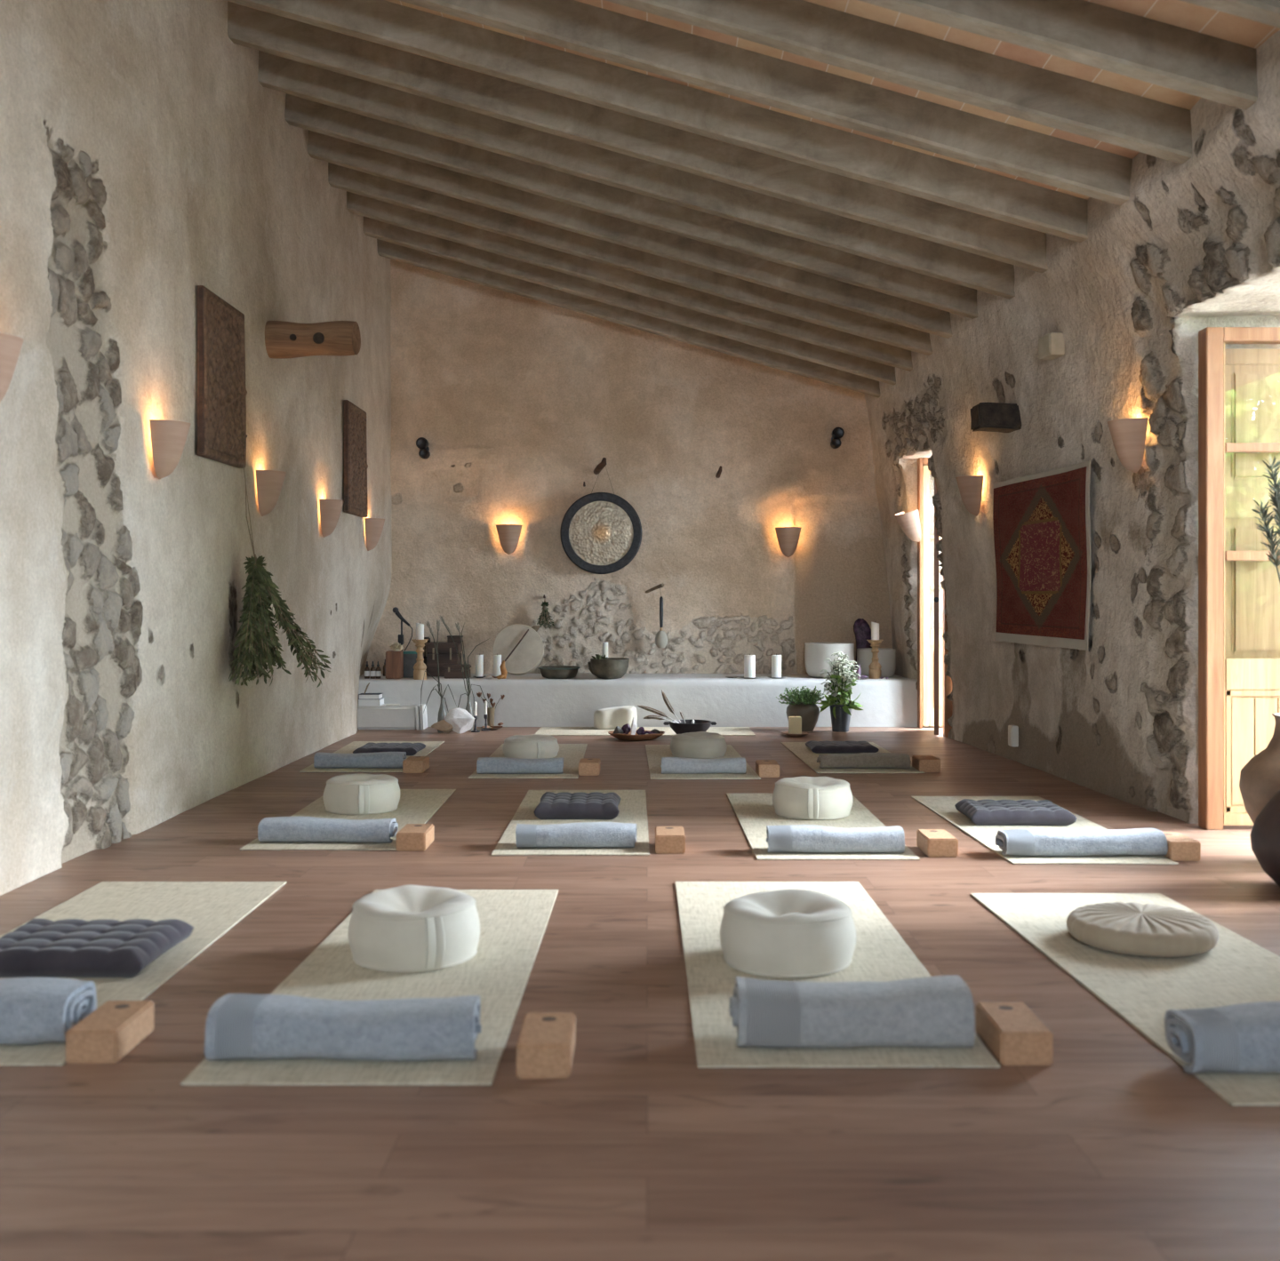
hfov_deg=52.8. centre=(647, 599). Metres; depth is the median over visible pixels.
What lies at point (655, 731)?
crystal
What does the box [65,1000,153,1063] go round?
block
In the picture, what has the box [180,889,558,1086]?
yoga mat
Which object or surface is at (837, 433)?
wall spotlight
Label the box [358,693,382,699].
book
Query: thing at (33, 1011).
rolled towel
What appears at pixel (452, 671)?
case
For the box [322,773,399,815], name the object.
cushion
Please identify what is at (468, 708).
glass vase
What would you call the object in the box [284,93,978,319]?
ceiling beam
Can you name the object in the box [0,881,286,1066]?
yoga mat
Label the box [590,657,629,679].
bowl
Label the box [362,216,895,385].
ceiling beam
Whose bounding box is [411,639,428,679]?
candleholder
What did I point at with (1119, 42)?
ceiling beam
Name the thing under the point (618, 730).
crystal
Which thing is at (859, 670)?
crystal
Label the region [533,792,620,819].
tufted cushion
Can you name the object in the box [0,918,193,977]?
tufted cushion
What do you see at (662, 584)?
peg
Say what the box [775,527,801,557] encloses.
wall sconce
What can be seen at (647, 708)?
feather
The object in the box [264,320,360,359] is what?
stub
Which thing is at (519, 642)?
drum beater
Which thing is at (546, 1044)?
block
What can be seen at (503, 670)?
carving
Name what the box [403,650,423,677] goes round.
lidded box
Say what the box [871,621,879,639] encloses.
pillar candle
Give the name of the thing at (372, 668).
dropper bottle
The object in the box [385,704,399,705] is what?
pen
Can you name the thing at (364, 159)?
ceiling beam
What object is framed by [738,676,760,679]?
dish
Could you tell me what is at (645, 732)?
crystal
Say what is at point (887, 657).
bowl
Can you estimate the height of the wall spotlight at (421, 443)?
0.182 m
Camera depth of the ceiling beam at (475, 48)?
6.31 m
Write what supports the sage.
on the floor
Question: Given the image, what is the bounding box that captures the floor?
[0,727,1279,1260]
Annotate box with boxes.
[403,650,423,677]
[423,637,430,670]
[447,635,463,642]
[1038,332,1064,359]
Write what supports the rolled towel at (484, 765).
on the yoga mat at (572, 754)
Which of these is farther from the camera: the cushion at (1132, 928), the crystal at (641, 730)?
the crystal at (641, 730)
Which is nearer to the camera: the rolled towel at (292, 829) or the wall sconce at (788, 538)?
the rolled towel at (292, 829)
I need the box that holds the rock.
[431,707,475,734]
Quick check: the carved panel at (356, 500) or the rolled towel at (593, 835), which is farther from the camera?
the carved panel at (356, 500)
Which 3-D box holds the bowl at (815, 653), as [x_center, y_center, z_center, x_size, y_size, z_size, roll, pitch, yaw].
[1.520,0.509,10.750,0.408,0.283,0.408,0,0,0]
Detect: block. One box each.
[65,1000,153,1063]
[385,650,403,679]
[396,824,433,851]
[402,756,429,773]
[516,1013,575,1079]
[578,758,600,775]
[655,826,685,854]
[755,760,779,777]
[912,755,940,772]
[916,829,958,857]
[976,1002,1053,1065]
[1163,832,1200,861]
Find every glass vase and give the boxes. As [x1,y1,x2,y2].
[437,697,446,732]
[465,696,473,730]
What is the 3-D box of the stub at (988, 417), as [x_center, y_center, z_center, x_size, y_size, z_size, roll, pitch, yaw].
[2.131,-1.092,7.760,0.326,0.161,0.209,0,0,0]
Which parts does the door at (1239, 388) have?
rail, shutter panel, shutter panel, shutter frame, lock rail, panel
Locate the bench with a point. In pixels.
(530, 700)
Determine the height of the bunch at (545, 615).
0.285 m
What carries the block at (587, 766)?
on the floor
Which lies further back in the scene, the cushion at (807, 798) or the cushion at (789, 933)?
the cushion at (807, 798)
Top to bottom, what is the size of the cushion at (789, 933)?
0.172 m
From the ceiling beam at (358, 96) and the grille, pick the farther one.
the grille
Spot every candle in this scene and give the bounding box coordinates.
[416,622,423,639]
[473,701,477,715]
[475,654,483,676]
[484,699,487,714]
[493,654,501,676]
[602,642,607,657]
[744,654,755,677]
[771,654,781,677]
[788,714,801,734]
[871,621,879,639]
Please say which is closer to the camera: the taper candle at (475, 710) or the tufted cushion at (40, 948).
the tufted cushion at (40, 948)
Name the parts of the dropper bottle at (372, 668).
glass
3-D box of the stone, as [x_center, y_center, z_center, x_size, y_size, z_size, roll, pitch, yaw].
[-1.183,0.631,10.417,0.061,0.040,0.056,0,0,-35]
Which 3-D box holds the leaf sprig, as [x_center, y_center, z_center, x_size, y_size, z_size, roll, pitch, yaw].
[-0.385,0.522,10.478,0.135,0.158,0.057,0,0,0]
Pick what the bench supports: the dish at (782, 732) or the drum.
the drum
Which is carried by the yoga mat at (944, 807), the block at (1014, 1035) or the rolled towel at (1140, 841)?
the rolled towel at (1140, 841)
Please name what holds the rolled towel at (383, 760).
on the yoga mat at (430, 746)
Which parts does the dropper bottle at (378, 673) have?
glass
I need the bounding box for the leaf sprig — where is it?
[592,654,607,659]
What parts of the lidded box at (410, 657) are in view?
box lid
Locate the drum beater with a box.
[504,629,528,662]
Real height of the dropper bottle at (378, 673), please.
0.143 m
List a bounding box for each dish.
[480,727,502,730]
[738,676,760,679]
[767,676,785,679]
[781,731,808,736]
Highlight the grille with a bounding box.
[392,607,398,613]
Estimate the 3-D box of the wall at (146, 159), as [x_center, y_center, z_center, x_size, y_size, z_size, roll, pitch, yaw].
[-2.337,-1.274,4.374,0.248,4.598,13.748,0,0,0]
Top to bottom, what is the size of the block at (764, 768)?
0.075 m
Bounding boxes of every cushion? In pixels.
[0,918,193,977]
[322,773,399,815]
[348,885,479,972]
[352,742,425,755]
[502,734,559,759]
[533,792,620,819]
[593,705,637,729]
[670,731,727,759]
[720,888,855,978]
[772,776,852,820]
[805,740,879,753]
[954,799,1076,825]
[1066,902,1218,957]
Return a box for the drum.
[492,624,543,675]
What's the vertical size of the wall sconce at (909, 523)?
0.245 m
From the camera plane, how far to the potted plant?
9.95 m
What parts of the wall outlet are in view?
plate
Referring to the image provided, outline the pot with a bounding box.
[829,704,851,732]
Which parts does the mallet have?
handle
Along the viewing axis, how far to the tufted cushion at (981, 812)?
5.79 m
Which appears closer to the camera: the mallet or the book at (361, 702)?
the book at (361, 702)
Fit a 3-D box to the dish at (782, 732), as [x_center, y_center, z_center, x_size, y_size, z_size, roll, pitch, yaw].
[1.108,1.012,9.649,0.210,0.025,0.210,0,0,0]
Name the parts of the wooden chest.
box lid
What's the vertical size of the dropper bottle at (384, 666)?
0.143 m
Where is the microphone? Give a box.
[392,607,412,650]
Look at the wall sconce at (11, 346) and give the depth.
4.25 m
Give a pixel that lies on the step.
(403, 716)
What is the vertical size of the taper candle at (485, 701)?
0.123 m
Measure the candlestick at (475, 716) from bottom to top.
0.125 m
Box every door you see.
[917,457,952,737]
[1198,327,1279,830]
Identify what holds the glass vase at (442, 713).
on the floor
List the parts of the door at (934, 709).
rail, rail, rail, rail, panel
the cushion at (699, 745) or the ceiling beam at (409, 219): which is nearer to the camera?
the cushion at (699, 745)
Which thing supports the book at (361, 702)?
on the step
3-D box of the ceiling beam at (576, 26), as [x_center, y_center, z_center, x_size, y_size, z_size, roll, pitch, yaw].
[0.115,-2.462,5.811,4.870,1.577,0.104,0,0,0]
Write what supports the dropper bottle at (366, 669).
on the bench
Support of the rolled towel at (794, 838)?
on the yoga mat at (754, 812)
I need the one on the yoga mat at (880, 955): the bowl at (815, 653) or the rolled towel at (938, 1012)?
the rolled towel at (938, 1012)
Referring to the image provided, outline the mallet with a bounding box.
[655,587,667,647]
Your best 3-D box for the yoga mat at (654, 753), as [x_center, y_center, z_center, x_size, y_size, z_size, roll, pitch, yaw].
[0.317,1.022,8.165,0.659,0.006,1.686,0,0,0]
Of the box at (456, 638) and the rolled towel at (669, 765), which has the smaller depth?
the rolled towel at (669, 765)
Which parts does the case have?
box lid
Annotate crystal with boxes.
[613,726,623,734]
[621,723,631,734]
[630,717,637,735]
[635,727,644,735]
[640,730,655,735]
[650,728,659,733]
[856,664,861,679]
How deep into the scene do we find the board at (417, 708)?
10.07 m
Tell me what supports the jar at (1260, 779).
on the floor
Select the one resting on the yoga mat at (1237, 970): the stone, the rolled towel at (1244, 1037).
the rolled towel at (1244, 1037)
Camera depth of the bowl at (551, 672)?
10.43 m
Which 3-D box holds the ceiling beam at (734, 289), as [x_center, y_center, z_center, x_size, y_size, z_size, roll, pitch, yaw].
[0.115,-2.350,9.083,4.870,1.578,0.104,0,0,0]
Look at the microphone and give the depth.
10.84 m
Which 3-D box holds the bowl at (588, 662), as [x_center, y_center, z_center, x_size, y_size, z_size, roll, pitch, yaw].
[-0.367,0.590,10.850,0.269,0.123,0.269,0,0,0]
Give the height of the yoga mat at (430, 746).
0.006 m
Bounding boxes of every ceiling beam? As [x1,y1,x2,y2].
[226,0,1087,242]
[227,0,1047,272]
[257,50,1015,299]
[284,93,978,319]
[307,130,952,338]
[328,162,932,355]
[346,191,912,371]
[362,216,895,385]
[376,239,880,397]
[398,0,1132,205]
[605,0,1191,164]
[858,0,1257,110]
[1180,0,1279,28]
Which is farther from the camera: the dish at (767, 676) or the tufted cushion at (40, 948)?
the dish at (767, 676)
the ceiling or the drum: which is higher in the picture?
the ceiling
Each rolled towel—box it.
[0,977,96,1045]
[204,993,481,1061]
[257,816,398,842]
[313,752,406,768]
[476,757,563,774]
[515,822,636,847]
[660,757,746,774]
[729,976,975,1048]
[766,824,904,852]
[816,752,911,768]
[994,828,1167,855]
[1164,1001,1279,1073]
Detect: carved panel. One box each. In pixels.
[197,285,247,468]
[344,400,367,517]
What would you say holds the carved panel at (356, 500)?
attached to the wall at (146, 159)
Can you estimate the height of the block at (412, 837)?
0.075 m
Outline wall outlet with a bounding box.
[1008,725,1018,746]
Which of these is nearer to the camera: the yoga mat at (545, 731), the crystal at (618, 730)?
the crystal at (618, 730)
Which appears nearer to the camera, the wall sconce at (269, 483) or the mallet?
the wall sconce at (269, 483)
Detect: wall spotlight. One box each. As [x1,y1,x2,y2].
[416,437,430,459]
[830,427,844,448]
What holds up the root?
attached to the drum
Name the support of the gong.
hanging from the peg at (598, 468)
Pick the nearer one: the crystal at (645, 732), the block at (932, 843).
the block at (932, 843)
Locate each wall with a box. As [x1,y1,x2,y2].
[0,0,391,895]
[365,258,892,674]
[864,30,1279,823]
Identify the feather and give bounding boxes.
[636,705,679,723]
[642,715,673,722]
[661,689,680,722]
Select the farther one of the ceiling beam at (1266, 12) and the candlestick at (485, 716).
the candlestick at (485, 716)
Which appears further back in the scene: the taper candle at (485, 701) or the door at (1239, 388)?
the taper candle at (485, 701)
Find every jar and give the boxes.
[1239,712,1279,823]
[1249,790,1279,887]
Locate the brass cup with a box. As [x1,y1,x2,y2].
[487,707,495,727]
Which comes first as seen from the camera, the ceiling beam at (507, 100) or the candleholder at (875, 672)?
the ceiling beam at (507, 100)
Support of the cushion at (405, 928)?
on the yoga mat at (513, 923)
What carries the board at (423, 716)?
on the floor
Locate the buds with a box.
[476,692,504,708]
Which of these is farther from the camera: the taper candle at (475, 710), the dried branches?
the taper candle at (475, 710)
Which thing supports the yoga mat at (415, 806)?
on the floor
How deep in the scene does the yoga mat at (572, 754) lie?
7.80 m
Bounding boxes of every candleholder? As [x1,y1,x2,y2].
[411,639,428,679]
[866,640,883,679]
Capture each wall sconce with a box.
[0,333,23,402]
[149,419,190,479]
[256,470,286,516]
[319,499,343,537]
[364,518,384,551]
[496,524,522,554]
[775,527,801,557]
[894,509,921,542]
[955,475,983,516]
[1107,417,1148,473]
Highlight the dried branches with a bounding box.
[1252,454,1279,583]
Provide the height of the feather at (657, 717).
0.064 m
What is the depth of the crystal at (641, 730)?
9.41 m
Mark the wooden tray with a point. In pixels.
(623, 737)
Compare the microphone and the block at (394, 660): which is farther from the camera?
the microphone
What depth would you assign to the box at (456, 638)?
10.87 m
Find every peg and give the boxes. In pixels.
[593,457,606,474]
[644,583,663,593]
[715,465,721,478]
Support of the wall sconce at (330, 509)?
attached to the wall at (146, 159)
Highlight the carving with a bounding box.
[499,660,507,679]
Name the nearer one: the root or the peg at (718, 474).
the root
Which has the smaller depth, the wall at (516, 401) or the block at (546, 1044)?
the block at (546, 1044)
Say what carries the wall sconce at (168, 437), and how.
attached to the wall at (146, 159)
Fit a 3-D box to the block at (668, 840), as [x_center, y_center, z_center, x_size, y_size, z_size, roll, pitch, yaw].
[0.093,0.988,5.289,0.120,0.075,0.220,0,0,0]
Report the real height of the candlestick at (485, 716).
0.125 m
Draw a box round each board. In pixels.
[415,704,422,730]
[419,704,427,730]
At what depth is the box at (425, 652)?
10.93 m
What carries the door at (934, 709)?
in the wall at (1194, 246)
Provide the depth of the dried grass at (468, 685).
10.04 m
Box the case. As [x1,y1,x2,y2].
[443,664,471,679]
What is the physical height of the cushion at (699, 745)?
0.147 m
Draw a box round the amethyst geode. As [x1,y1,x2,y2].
[853,618,871,672]
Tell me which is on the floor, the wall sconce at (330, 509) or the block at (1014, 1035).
the block at (1014, 1035)
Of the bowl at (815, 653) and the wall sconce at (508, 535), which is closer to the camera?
the bowl at (815, 653)
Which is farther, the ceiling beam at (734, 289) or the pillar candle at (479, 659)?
the pillar candle at (479, 659)
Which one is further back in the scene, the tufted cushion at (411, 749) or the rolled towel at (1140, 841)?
the tufted cushion at (411, 749)
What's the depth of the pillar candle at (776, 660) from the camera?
10.51 m
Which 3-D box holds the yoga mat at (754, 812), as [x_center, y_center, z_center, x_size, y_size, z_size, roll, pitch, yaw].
[0.743,1.022,5.905,0.656,0.006,1.700,0,0,0]
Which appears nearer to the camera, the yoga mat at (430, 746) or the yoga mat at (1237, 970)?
the yoga mat at (1237, 970)
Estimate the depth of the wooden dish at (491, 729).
10.04 m
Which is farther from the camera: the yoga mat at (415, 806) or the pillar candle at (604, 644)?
the pillar candle at (604, 644)
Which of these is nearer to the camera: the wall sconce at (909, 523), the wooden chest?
the wall sconce at (909, 523)
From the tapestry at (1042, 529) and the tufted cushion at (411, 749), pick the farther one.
the tufted cushion at (411, 749)
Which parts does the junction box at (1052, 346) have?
plate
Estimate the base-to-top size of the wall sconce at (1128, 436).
0.255 m
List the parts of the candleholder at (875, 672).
drip plate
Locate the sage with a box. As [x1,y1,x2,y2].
[817,651,863,732]
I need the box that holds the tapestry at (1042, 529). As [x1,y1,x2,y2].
[992,460,1091,650]
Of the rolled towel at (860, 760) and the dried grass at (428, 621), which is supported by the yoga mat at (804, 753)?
the rolled towel at (860, 760)
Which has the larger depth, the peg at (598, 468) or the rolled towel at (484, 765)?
the peg at (598, 468)
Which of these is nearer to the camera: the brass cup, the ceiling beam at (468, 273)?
the brass cup
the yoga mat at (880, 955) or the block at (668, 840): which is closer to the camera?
the yoga mat at (880, 955)
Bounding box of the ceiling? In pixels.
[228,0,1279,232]
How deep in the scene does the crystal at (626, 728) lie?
9.41 m
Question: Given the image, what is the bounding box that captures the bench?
[358,673,917,727]
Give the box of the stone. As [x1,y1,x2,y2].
[496,674,503,679]
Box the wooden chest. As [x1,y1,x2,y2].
[426,641,462,676]
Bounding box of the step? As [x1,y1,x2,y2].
[357,704,418,729]
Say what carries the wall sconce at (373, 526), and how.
attached to the wall at (146, 159)
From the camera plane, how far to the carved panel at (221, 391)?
6.60 m
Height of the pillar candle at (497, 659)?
0.192 m
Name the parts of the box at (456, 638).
box lid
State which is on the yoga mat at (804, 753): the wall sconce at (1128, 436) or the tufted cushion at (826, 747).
the tufted cushion at (826, 747)
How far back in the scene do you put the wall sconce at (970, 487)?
8.39 m
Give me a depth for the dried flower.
10.53 m
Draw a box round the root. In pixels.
[531,625,539,631]
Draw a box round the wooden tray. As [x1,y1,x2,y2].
[608,729,664,741]
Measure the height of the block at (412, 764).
0.075 m
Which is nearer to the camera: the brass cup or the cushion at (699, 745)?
the cushion at (699, 745)
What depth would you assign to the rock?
9.78 m
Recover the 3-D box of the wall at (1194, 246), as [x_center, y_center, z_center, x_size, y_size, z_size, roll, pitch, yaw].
[2.586,-0.726,4.397,1.017,3.501,13.783,0,0,-2]
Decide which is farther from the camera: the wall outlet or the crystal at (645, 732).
the crystal at (645, 732)
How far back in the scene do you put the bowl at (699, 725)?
9.39 m
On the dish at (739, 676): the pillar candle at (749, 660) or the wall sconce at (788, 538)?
the pillar candle at (749, 660)
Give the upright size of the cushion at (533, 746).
0.131 m
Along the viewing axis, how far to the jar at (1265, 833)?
4.50 m
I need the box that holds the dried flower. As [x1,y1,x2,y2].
[390,642,403,651]
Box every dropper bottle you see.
[364,661,369,679]
[369,661,375,679]
[375,661,381,679]
[383,659,385,676]
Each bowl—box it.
[537,665,580,679]
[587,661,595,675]
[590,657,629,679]
[663,720,716,734]
[804,642,854,678]
[856,648,895,677]
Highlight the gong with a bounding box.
[560,466,642,574]
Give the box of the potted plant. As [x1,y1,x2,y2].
[775,686,823,731]
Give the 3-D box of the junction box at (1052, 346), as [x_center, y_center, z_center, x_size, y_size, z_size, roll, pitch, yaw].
[2.214,-1.383,7.062,0.084,0.120,0.170,0,0,-6]
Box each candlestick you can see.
[471,715,479,732]
[480,714,490,730]
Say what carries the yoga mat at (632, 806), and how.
on the floor
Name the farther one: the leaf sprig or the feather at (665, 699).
the leaf sprig
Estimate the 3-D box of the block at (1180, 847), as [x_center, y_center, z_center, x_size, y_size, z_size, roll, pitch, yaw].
[2.106,0.988,5.148,0.120,0.075,0.220,0,0,0]
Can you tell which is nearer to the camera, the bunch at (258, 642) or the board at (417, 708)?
the bunch at (258, 642)
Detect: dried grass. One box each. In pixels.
[420,620,456,712]
[439,616,488,707]
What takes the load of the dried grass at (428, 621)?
in the glass vase at (442, 713)
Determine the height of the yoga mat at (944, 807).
0.006 m
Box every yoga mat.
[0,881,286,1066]
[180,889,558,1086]
[240,789,455,850]
[299,741,444,772]
[468,744,587,778]
[491,790,649,855]
[535,727,755,735]
[645,744,760,779]
[675,881,999,1068]
[726,793,919,860]
[780,742,924,773]
[911,796,1178,864]
[970,893,1279,1106]
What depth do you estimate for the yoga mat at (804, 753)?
7.97 m
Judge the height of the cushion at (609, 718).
0.176 m
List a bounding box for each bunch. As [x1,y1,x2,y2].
[228,452,331,687]
[536,600,554,629]
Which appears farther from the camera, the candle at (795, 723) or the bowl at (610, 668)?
the bowl at (610, 668)
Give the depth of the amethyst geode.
10.96 m
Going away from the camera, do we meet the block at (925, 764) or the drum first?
the block at (925, 764)
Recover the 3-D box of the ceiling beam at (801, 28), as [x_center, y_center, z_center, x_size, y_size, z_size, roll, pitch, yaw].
[0.115,-2.480,5.265,4.870,1.577,0.105,0,0,0]
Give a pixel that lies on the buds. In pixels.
(478, 694)
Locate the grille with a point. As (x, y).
(395, 610)
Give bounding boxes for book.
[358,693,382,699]
[358,697,384,705]
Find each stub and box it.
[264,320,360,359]
[970,402,1021,432]
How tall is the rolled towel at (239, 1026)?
0.124 m
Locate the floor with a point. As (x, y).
(1109, 1150)
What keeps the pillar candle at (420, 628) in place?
on the candleholder at (420, 668)
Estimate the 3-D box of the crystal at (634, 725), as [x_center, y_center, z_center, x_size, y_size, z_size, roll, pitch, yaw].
[-0.094,0.929,9.387,0.038,0.156,0.051,0,0,27]

